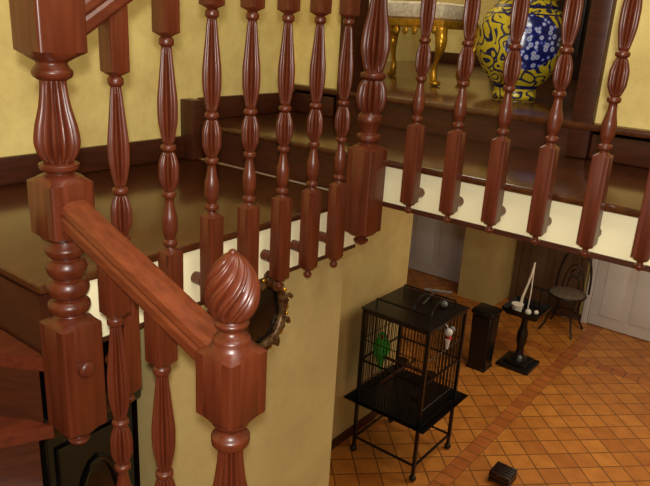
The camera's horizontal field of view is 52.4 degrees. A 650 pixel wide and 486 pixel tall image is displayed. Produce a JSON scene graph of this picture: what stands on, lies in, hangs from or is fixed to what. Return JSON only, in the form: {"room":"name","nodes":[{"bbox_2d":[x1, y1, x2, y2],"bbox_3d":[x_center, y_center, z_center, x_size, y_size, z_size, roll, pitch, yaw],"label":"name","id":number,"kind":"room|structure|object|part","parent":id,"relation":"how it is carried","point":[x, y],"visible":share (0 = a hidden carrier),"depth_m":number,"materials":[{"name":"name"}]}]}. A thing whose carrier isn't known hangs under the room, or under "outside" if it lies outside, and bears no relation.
{"room":"house staircase","nodes":[
{"label":"house staircase","id":0,"kind":"room"},
{"bbox_2d":[0,0,296,485],"bbox_3d":[-1.700,-0.025,1.275,0.140,5.550,5.020,17,23,35],"label":"wall","id":1,"kind":"structure","parent":0,"point":[88,88],"depth_m":2.35,"materials":[{"name":"yellow paint"}]},
{"bbox_2d":[0,136,183,185],"bbox_3d":[-0.863,-0.264,2.175,0.018,0.085,1.080,17,23,35],"label":"baseboard","id":2,"kind":"structure","parent":1,"relation":"attached to","point":[17,168],"depth_m":2.24,"materials":[{"name":"brown wood"}]},
{"bbox_2d":[197,91,295,119],"bbox_3d":[-0.315,-0.585,2.787,0.018,0.085,0.578,17,23,35],"label":"baseboard","id":3,"kind":"structure","parent":1,"relation":"attached to","point":[232,105],"depth_m":2.74,"materials":[{"name":"brown wood"}]},
{"bbox_2d":[0,158,328,294],"bbox_3d":[-0.553,-0.118,1.962,0.818,0.022,1.080,17,23,35],"label":"floor","id":4,"kind":"structure","parent":0,"point":[23,257],"depth_m":1.87,"materials":[{"name":"brown wood"}]},
{"bbox_2d":[180,98,202,159],"bbox_3d":[-0.512,-0.438,2.535,0.070,0.225,0.052,17,23,35],"label":"step block","id":5,"kind":"object","parent":4,"relation":"on","point":[190,108],"visible":1,"depth_m":2.51,"materials":[{"name":"brown wood"}]},
{"bbox_2d":[9,0,389,445],"bbox_3d":[-0.181,-0.370,1.579,0.124,1.460,1.108,17,23,34],"label":"landing railing","id":6,"kind":"object","parent":4,"relation":"attached to","point":[51,33],"visible":0.88,"depth_m":1.42,"materials":[{"name":"brown wood"}]},
{"bbox_3d":[-0.479,0.255,1.331,0.019,0.035,0.035,17,23,35],"label":"newel knob","id":7,"kind":"part","parent":6,"relation":"part of","materials":[{"name":"brown wood"}]},
{"bbox_3d":[-0.310,0.090,1.647,0.052,0.033,0.033,17,23,35],"label":"spacer knob","id":8,"kind":"part","parent":6,"relation":"part of","materials":[{"name":"brown wood"}]},
{"bbox_3d":[-0.155,0.037,1.835,0.052,0.033,0.033,17,23,35],"label":"spacer knob","id":9,"kind":"part","parent":6,"relation":"part of","materials":[{"name":"brown wood"}]},
{"bbox_3d":[-0.078,0.010,1.929,0.052,0.033,0.033,17,23,35],"label":"spacer knob","id":10,"kind":"part","parent":6,"relation":"part of","materials":[{"name":"brown wood"}]},
{"bbox_3d":[-0.001,-0.017,2.022,0.052,0.033,0.033,17,23,35],"label":"spacer knob","id":11,"kind":"part","parent":6,"relation":"part of","materials":[{"name":"brown wood"}]},
{"bbox_3d":[0.148,-0.582,1.921,0.092,1.240,0.092,17,23,35],"label":"newel post corner","id":12,"kind":"part","parent":6,"relation":"part of","materials":[{"name":"brown wood"}]},
{"bbox_2d":[137,251,344,485],"bbox_3d":[-0.279,1.290,2.339,0.085,2.543,0.780,17,23,35],"label":"wall","id":13,"kind":"structure","parent":0,"point":[290,442],"depth_m":2.13,"materials":[{"name":"paint"}]},
{"bbox_2d":[218,162,328,189],"bbox_3d":[2.156,-0.801,4.331,8.000,0.130,5.950,17,23,35],"label":"trim","id":14,"kind":"structure","parent":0,"point":[218,162],"depth_m":2.49,"materials":[{"name":"brown wood"}]},
{"bbox_2d":[383,166,649,265],"bbox_3d":[1.779,0.282,0.955,4.185,0.118,0.073,17,23,35],"label":"trim","id":15,"kind":"structure","parent":14,"relation":"attached to","point":[616,240],"depth_m":1.82,"materials":[{"name":"beige paint"}]},
{"bbox_2d":[383,201,649,271],"bbox_3d":[1.773,0.345,0.974,4.185,0.015,0.078,17,23,35],"label":"trim gallery edge","id":16,"kind":"object","parent":15,"relation":"attached to","point":[569,249],"visible":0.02,"depth_m":1.83,"materials":[{"name":"brown wood"}]},
{"bbox_2d":[400,0,649,270],"bbox_3d":[1.006,-0.304,1.317,2.090,0.912,0.096,17,23,35],"label":"gallery railing","id":17,"kind":"object","parent":15,"relation":"attached to","point":[539,219],"visible":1,"depth_m":1.69,"materials":[{"name":"brown wood"}]},
{"bbox_3d":[0.276,-0.149,1.992,0.033,0.033,0.052,17,23,35],"label":"spacer knob","id":18,"kind":"part","parent":17,"relation":"part of","materials":[{"name":"brown wood"}]},
{"bbox_3d":[0.379,-0.118,1.917,0.033,0.033,0.052,17,23,35],"label":"spacer knob","id":19,"kind":"part","parent":17,"relation":"part of","materials":[{"name":"brown wood"}]},
{"bbox_3d":[0.481,-0.087,1.841,0.033,0.033,0.052,17,23,35],"label":"spacer knob","id":20,"kind":"part","parent":17,"relation":"part of","materials":[{"name":"brown wood"}]},
{"bbox_2d":[202,129,346,188],"bbox_3d":[-0.202,-0.309,2.375,0.800,0.118,0.019,17,23,35],"label":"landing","id":21,"kind":"object","parent":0,"point":[266,160],"depth_m":2.35,"materials":[{"name":"brown wood"}]},
{"bbox_2d":[290,181,412,438],"bbox_3d":[-0.258,0.476,4.543,0.150,2.690,2.920,17,23,35],"label":"wall","id":22,"kind":"structure","parent":0,"point":[373,269],"depth_m":5.22,"materials":[{"name":"paint"}]},
{"bbox_2d":[331,411,379,449],"bbox_3d":[-0.264,1.732,4.908,0.018,0.080,2.920,17,23,35],"label":"baseboard","id":23,"kind":"structure","parent":22,"relation":"attached to","point":[365,420],"depth_m":5.48,"materials":[{"name":"brown wood"}]},
{"bbox_2d":[387,0,420,60],"bbox_3d":[0.068,-2.513,4.347,0.100,2.590,2.880,17,23,35],"label":"wall","id":24,"kind":"structure","parent":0,"point":[407,46],"depth_m":5.45,"materials":[{"name":"yellow paint"}]},
{"bbox_2d":[200,111,648,217],"bbox_3d":[1.611,0.067,1.346,5.000,0.022,0.600,17,23,35],"label":"floor","id":25,"kind":"structure","parent":0,"point":[627,184],"depth_m":2.10,"materials":[{"name":"brown wood"}]},
{"bbox_2d":[347,98,569,154],"bbox_3d":[0.470,-0.463,2.546,1.020,0.095,0.020,17,23,35],"label":"trim back riser","id":26,"kind":"object","parent":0,"point":[526,135],"depth_m":2.47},
{"bbox_2d":[429,0,498,54],"bbox_3d":[2.300,-2.396,4.386,3.400,2.590,0.100,17,23,35],"label":"wall","id":27,"kind":"structure","parent":0,"point":[455,38],"depth_m":5.50,"materials":[{"name":"yellow paint"}]},
{"bbox_2d":[431,51,480,65],"bbox_3d":[2.194,-1.216,4.731,3.400,0.085,0.020,17,23,35],"label":"baseboard","id":28,"kind":"structure","parent":27,"relation":"attached to","point":[447,57],"depth_m":5.56,"materials":[{"name":"brown wood"}]},
{"bbox_2d":[293,61,649,138],"bbox_3d":[1.291,-0.850,3.656,3.400,0.025,2.920,17,23,35],"label":"floor back room","id":29,"kind":"structure","parent":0,"point":[401,87],"depth_m":2.83,"materials":[{"name":"brown wood"}]},
{"bbox_2d":[294,90,649,168],"bbox_3d":[2.315,-0.469,2.948,6.000,0.135,2.880,17,23,35],"label":"floor","id":30,"kind":"structure","parent":0,"point":[294,90],"depth_m":2.24,"materials":[{"name":"brown wood"}]},
{"bbox_2d":[369,0,478,86],"bbox_3d":[0.467,-1.042,3.431,0.571,0.390,0.431,17,23,35],"label":"stool","id":31,"kind":"object","parent":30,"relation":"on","point":[405,14],"visible":0.44,"depth_m":3.22,"materials":[{"name":"metal"}]},
{"bbox_2d":[369,0,463,21],"bbox_3d":[0.475,-1.189,3.382,0.500,0.080,0.360,17,23,35],"label":"cushion","id":32,"kind":"object","parent":31,"relation":"on","point":[398,11],"depth_m":3.21,"materials":[{"name":"beige fabric"}]},
{"bbox_2d":[476,0,562,99],"bbox_3d":[0.845,-0.893,2.817,0.380,0.537,0.380,17,23,35],"label":"vase","id":33,"kind":"object","parent":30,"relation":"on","point":[541,41],"visible":0.79,"depth_m":2.70,"materials":[{"name":"ceramic"}]},
{"bbox_2d":[551,0,591,78],"bbox_3d":[2.200,-2.039,4.060,2.110,2.070,0.610,17,23,35],"label":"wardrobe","id":34,"kind":"object","parent":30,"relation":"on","point":[578,45],"visible":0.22,"depth_m":4.34,"materials":[{"name":"brown wood"}]},
{"bbox_3d":[1.504,-2.092,4.256,0.550,1.670,0.015,17,23,35],"label":"door panel","id":35,"kind":"part","parent":34,"relation":"part of","materials":[{"name":"brown wood"}]},
{"bbox_2d":[295,0,649,168],"bbox_3d":[1.915,-1.287,1.198,5.000,2.710,0.100,17,23,35],"label":"wall","id":36,"kind":"structure","parent":0,"point":[633,111],"depth_m":2.16,"materials":[{"name":"yellow paint"}]},
{"bbox_2d":[294,92,335,116],"bbox_3d":[-0.048,-0.616,2.928,0.222,0.085,0.020,17,23,35],"label":"baseboard","id":37,"kind":"structure","parent":36,"relation":"attached to","point":[302,101],"depth_m":2.93,"materials":[{"name":"brown wood"}]},
{"bbox_2d":[335,0,368,115],"bbox_3d":[0.162,-1.576,2.544,0.040,2.170,0.145,17,23,35],"label":"trim opening","id":38,"kind":"structure","parent":36,"relation":"attached to","point":[357,29],"depth_m":2.78,"materials":[{"name":"brown wood"}]},
{"bbox_2d":[565,0,616,158],"bbox_3d":[0.955,-1.334,1.959,0.070,2.170,0.145,17,23,35],"label":"trim","id":39,"kind":"structure","parent":36,"relation":"attached to","point":[602,12],"depth_m":2.16,"materials":[{"name":"brown wood"}]},
{"bbox_2d":[588,134,649,168],"bbox_3d":[2.330,0.109,1.177,3.660,0.085,0.020,17,23,35],"label":"baseboard","id":40,"kind":"structure","parent":36,"relation":"attached to","point":[625,151],"depth_m":2.15,"materials":[{"name":"brown wood"}]},
{"bbox_2d":[457,227,514,305],"bbox_3d":[2.105,-0.583,8.118,0.500,2.690,0.400,17,23,35],"label":"wall pier","id":41,"kind":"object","parent":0,"point":[486,263],"visible":0.29,"depth_m":8.24,"materials":[{"name":"paint"}]},
{"bbox_2d":[329,268,649,485],"bbox_3d":[0.681,2.314,3.619,8.200,0.100,10.500,17,23,35],"label":"floor","id":42,"kind":"structure","parent":0,"point":[581,417],"depth_m":5.86,"materials":[{"name":"tile"}]},
{"bbox_2d":[0,273,53,485],"bbox_3d":[-0.070,1.754,0.744,3.840,2.679,1.035,17,23,35],"label":"staircase","id":43,"kind":"structure","parent":42,"relation":"on","point":[22,425],"depth_m":1.41,"materials":[{"name":"brown wood"}]},
{"bbox_2d":[61,200,266,485],"bbox_3d":[-0.318,0.471,1.260,0.474,1.074,0.085,17,23,35],"label":"stair railing","id":44,"kind":"object","parent":43,"relation":"on","point":[231,368],"visible":1,"depth_m":1.09,"materials":[{"name":"brown wood"}]},
{"bbox_2d":[39,358,140,485],"bbox_3d":[-0.855,1.419,2.143,0.610,2.360,0.265,17,23,35],"label":"tall cabinet","id":45,"kind":"object","parent":42,"relation":"on","point":[63,463],"visible":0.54,"depth_m":1.64,"materials":[{"name":"black wood"}]},
{"bbox_3d":[-0.792,0.330,1.779,0.610,0.060,0.265,17,23,35],"label":"cornice","id":46,"kind":"part","parent":45,"relation":"part of","materials":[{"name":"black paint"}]},
{"bbox_3d":[-0.599,0.782,1.756,0.017,0.660,0.205,17,23,35],"label":"door panel","id":47,"kind":"part","parent":45,"relation":"part of","materials":[{"name":"black paint"}]},
{"bbox_3d":[-0.583,0.785,1.750,0.023,0.536,0.166,17,23,35],"label":"door moulding","id":48,"kind":"part","parent":45,"relation":"part of","materials":[{"name":"black paint"}]},
{"bbox_2d":[343,284,469,481],"bbox_3d":[0.653,1.016,5.135,0.720,1.394,0.720,17,23,35],"label":"cage","id":49,"kind":"object","parent":42,"relation":"on","point":[416,402],"visible":0.99,"depth_m":5.00,"materials":[{"name":"black metal"}]},
{"bbox_2d":[372,332,389,369],"bbox_3d":[0.433,0.836,5.103,0.119,0.347,0.119,-9,22,-33],"label":"parrot","id":50,"kind":"object","parent":49,"relation":"in","point":[375,350],"visible":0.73,"depth_m":5.05,"materials":[{"name":"green plastic"}]},
{"bbox_2d":[361,376,448,424],"bbox_3d":[0.639,1.249,5.213,0.530,0.020,0.530,17,23,35],"label":"tray","id":51,"kind":"object","parent":49,"relation":"on","point":[407,422],"depth_m":5.17,"materials":[{"name":"black metal"}]},
{"bbox_2d":[466,302,501,372],"bbox_3d":[1.593,0.955,6.655,0.236,0.650,0.241,17,23,35],"label":"pedestal","id":52,"kind":"object","parent":42,"relation":"on","point":[485,318],"visible":1,"depth_m":6.57,"materials":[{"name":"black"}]},
{"bbox_3d":[1.610,0.673,6.561,0.236,0.055,0.241,17,23,35],"label":"lid","id":53,"kind":"part","parent":52,"relation":"part of","materials":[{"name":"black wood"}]},
{"bbox_2d":[488,461,516,485],"bbox_3d":[1.358,1.774,5.043,0.164,0.095,0.164,17,23,35],"label":"crate","id":54,"kind":"object","parent":42,"relation":"on","point":[500,469],"visible":1,"depth_m":5.00,"materials":[{"name":"brown wood"}]},
{"bbox_2d":[496,262,551,375],"bbox_3d":[2.026,0.729,6.662,0.380,1.121,0.380,17,23,35],"label":"stand","id":55,"kind":"object","parent":42,"relation":"on","point":[526,309],"visible":1,"depth_m":6.69,"materials":[{"name":"black wood"}]},
{"bbox_2d":[502,296,551,321],"bbox_3d":[2.029,0.670,6.642,0.380,0.075,0.380,17,23,35],"label":"tray","id":56,"kind":"object","parent":55,"relation":"on","point":[531,311],"depth_m":6.61,"materials":[{"name":"black wood"}]},
{"bbox_2d":[538,252,592,338],"bbox_3d":[2.778,0.545,7.555,0.426,0.979,0.426,17,23,35],"label":"chair","id":57,"kind":"object","parent":42,"relation":"on","point":[569,294],"visible":0.94,"depth_m":7.57,"materials":[{"name":"black metal"}]},
{"bbox_2d":[411,239,592,314],"bbox_3d":[3.957,-0.119,7.057,8.000,2.690,0.100,17,23,35],"label":"wall","id":58,"kind":"structure","parent":0,"point":[516,240],"depth_m":8.31,"materials":[{"name":"paint"}]},
{"bbox_2d":[509,240,523,299],"bbox_3d":[2.454,-0.269,8.140,0.070,2.120,0.030,17,23,35],"label":"frame","id":59,"kind":"object","parent":58,"relation":"attached to","point":[519,249],"visible":0.2,"depth_m":8.33,"materials":[{"name":"brown paint"}]},
{"bbox_2d":[515,241,582,316],"bbox_3d":[2.771,-0.143,7.920,0.732,2.036,0.018,17,23,35],"label":"leaf","id":60,"kind":"object","parent":58,"relation":"attached to","point":[527,247],"visible":0.02,"depth_m":8.12,"materials":[{"name":"brown paint"}]},
{"bbox_2d":[526,244,572,303],"bbox_3d":[2.733,0.360,8.077,0.500,0.700,0.014,17,23,35],"label":"panels","id":61,"kind":"object","parent":60,"relation":"attached to","point":[538,252],"visible":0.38,"depth_m":8.08,"materials":[{"name":"brown paint"}]},
{"bbox_2d":[572,257,588,319],"bbox_3d":[3.087,-0.076,7.674,0.070,2.120,0.030,17,23,35],"label":"frame","id":62,"kind":"object","parent":58,"relation":"attached to","point":[585,262],"visible":0.33,"depth_m":7.82,"materials":[{"name":"brown paint"}]},
{"bbox_2d":[581,259,598,322],"bbox_3d":[3.173,-0.049,7.610,0.070,2.120,0.030,17,23,35],"label":"frame","id":63,"kind":"object","parent":58,"relation":"attached to","point":[595,262],"visible":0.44,"depth_m":7.82,"materials":[{"name":"white paint"}]},
{"bbox_2d":[587,260,649,341],"bbox_3d":[3.514,0.084,7.373,0.792,2.036,0.018,17,23,35],"label":"leaf","id":64,"kind":"object","parent":58,"relation":"attached to","point":[622,326],"visible":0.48,"depth_m":7.66,"materials":[{"name":"white paint"}]},
{"bbox_2d":[599,263,649,329],"bbox_3d":[3.476,0.587,7.530,0.560,0.700,0.014,17,23,35],"label":"panels","id":65,"kind":"object","parent":64,"relation":"attached to","point":[617,275],"visible":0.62,"depth_m":7.55,"materials":[{"name":"white paint"}]},
{"bbox_3d":[-0.648,1.040,3.022,1.400,2.543,0.100,17,23,35],"label":"wall","id":66,"kind":"structure","parent":0,"visible":0},
{"bbox_2d":[86,212,354,336],"bbox_3d":[-0.535,-0.045,2.007,0.790,0.143,1.060,17,23,35],"label":"trim","id":67,"kind":"structure","parent":66,"relation":"attached to","point":[191,260],"depth_m":1.68,"materials":[{"name":"beige paint"}]},
{"bbox_2d":[102,244,354,341],"bbox_3d":[-0.538,0.029,2.031,0.793,0.012,1.060,17,23,35],"label":"trim","id":68,"kind":"structure","parent":66,"relation":"on","point":[105,338],"depth_m":1.96,"materials":[{"name":"brown wood"}]},
{"bbox_2d":[245,270,292,350],"bbox_3d":[-0.180,0.209,1.914,0.035,0.277,0.241,17,23,35],"label":"wall mirror","id":69,"kind":"object","parent":66,"relation":"attached to","point":[268,320],"visible":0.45,"depth_m":1.94,"materials":[{"name":"metal"}]},
{"bbox_3d":[1.176,-0.667,9.106,0.070,2.120,0.030,17,23,35],"label":"frame","id":70,"kind":"object","parent":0,"visible":0},
{"bbox_2d":[408,214,465,282],"bbox_3d":[1.556,-0.522,8.839,0.892,2.036,0.018,17,23,35],"label":"leaf","id":71,"kind":"object","parent":70,"relation":"attached to","point":[432,268],"visible":0.04,"depth_m":9.05,"materials":[{"name":"white paint"}]},
{"bbox_2d":[413,215,460,271],"bbox_3d":[1.518,-0.019,8.996,0.660,0.700,0.014,17,23,35],"label":"panels","id":72,"kind":"object","parent":71,"relation":"attached to","point":[450,233],"visible":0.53,"depth_m":8.99,"materials":[{"name":"white paint"}]}
]}

